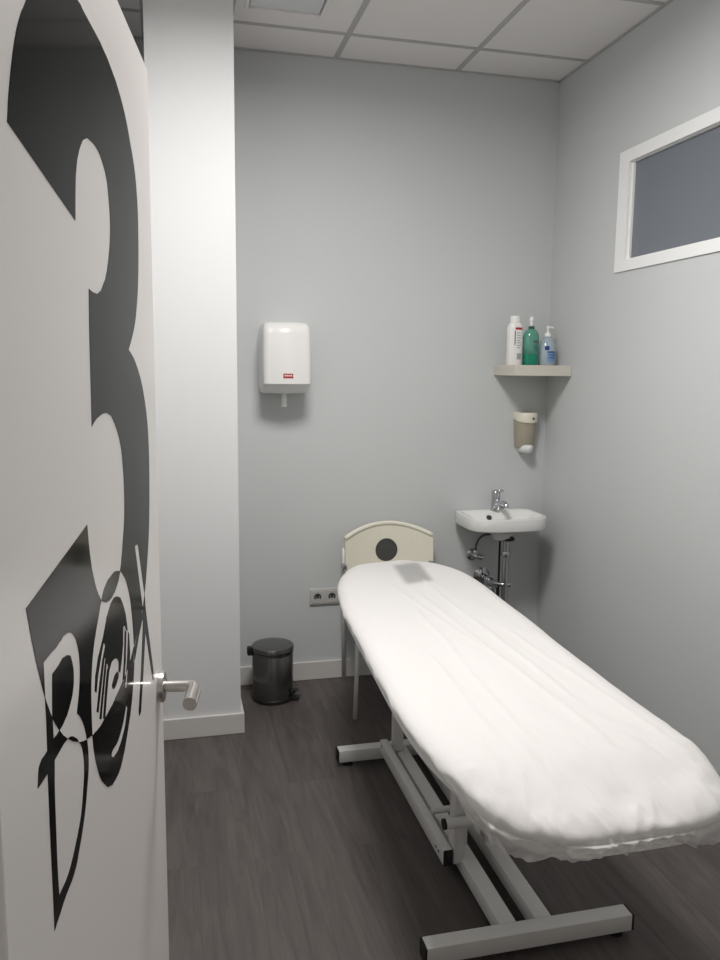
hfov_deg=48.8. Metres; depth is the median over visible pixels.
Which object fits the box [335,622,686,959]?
table
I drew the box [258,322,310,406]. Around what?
dispenser
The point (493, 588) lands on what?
cup
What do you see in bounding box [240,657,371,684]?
baseboard
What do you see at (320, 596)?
wall socket
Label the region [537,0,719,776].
wall
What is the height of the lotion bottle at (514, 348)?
0.241 m
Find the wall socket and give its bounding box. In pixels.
[310,588,338,604]
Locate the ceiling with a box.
[117,0,667,79]
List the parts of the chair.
leg, leg, backrest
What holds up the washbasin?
attached to the wall at (404, 216)
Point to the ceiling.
(579, 29)
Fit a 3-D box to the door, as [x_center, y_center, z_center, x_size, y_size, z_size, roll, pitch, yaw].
[-0.289,0.418,1.001,0.113,2.044,0.803,0,8,-6]
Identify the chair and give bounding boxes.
[341,521,433,719]
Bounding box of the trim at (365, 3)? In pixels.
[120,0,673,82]
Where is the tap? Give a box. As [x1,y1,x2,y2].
[490,489,508,510]
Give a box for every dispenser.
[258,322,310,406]
[513,412,537,452]
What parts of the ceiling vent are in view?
panel, frame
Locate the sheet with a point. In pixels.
(545, 756)
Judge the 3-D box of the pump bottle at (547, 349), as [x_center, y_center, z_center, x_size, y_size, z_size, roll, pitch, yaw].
[0.945,-0.676,3.996,0.089,0.196,0.074,-1,8,-13]
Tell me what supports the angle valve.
attached to the wall at (404, 216)
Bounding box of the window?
[614,106,719,272]
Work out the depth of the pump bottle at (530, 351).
3.94 m
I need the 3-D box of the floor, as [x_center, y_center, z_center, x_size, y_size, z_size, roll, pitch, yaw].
[0.116,1.429,1.457,3.241,0.060,5.558,-1,8,-13]
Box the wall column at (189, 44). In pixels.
[143,0,240,718]
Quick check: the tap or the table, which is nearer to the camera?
the table
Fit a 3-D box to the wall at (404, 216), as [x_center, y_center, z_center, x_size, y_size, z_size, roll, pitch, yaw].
[-0.115,-0.519,3.958,2.441,3.099,0.100,-1,8,-13]
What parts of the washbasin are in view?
waste arm, bowl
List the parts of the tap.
spout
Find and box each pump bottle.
[522,316,538,364]
[538,326,555,364]
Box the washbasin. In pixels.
[455,508,546,602]
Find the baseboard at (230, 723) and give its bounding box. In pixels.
[163,700,244,740]
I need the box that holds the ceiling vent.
[233,0,363,32]
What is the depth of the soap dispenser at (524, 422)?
4.11 m
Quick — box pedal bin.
[247,638,299,705]
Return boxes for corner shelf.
[494,365,571,375]
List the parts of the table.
lift post, rail, lift post, lift post, lift post, rail, mattress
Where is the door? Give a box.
[0,0,200,959]
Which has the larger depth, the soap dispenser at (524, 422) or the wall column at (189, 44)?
the soap dispenser at (524, 422)
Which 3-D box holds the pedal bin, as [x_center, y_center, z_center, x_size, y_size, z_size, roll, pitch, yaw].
[-0.419,0.920,3.837,0.250,0.275,0.204,-1,8,-13]
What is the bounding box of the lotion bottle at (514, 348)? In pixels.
[506,316,522,364]
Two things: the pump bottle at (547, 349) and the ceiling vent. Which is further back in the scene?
the pump bottle at (547, 349)
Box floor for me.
[164,675,719,959]
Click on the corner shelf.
(507, 370)
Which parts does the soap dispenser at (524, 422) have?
push lever, tank, lid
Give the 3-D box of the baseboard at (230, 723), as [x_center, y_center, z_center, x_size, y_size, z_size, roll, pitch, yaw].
[-0.746,1.031,3.682,0.369,0.092,0.533,-1,8,-13]
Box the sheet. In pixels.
[337,560,719,862]
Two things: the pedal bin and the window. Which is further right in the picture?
the window
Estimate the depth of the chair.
4.02 m
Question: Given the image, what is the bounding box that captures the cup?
[488,585,496,594]
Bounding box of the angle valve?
[466,533,490,559]
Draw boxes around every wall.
[134,39,559,666]
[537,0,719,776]

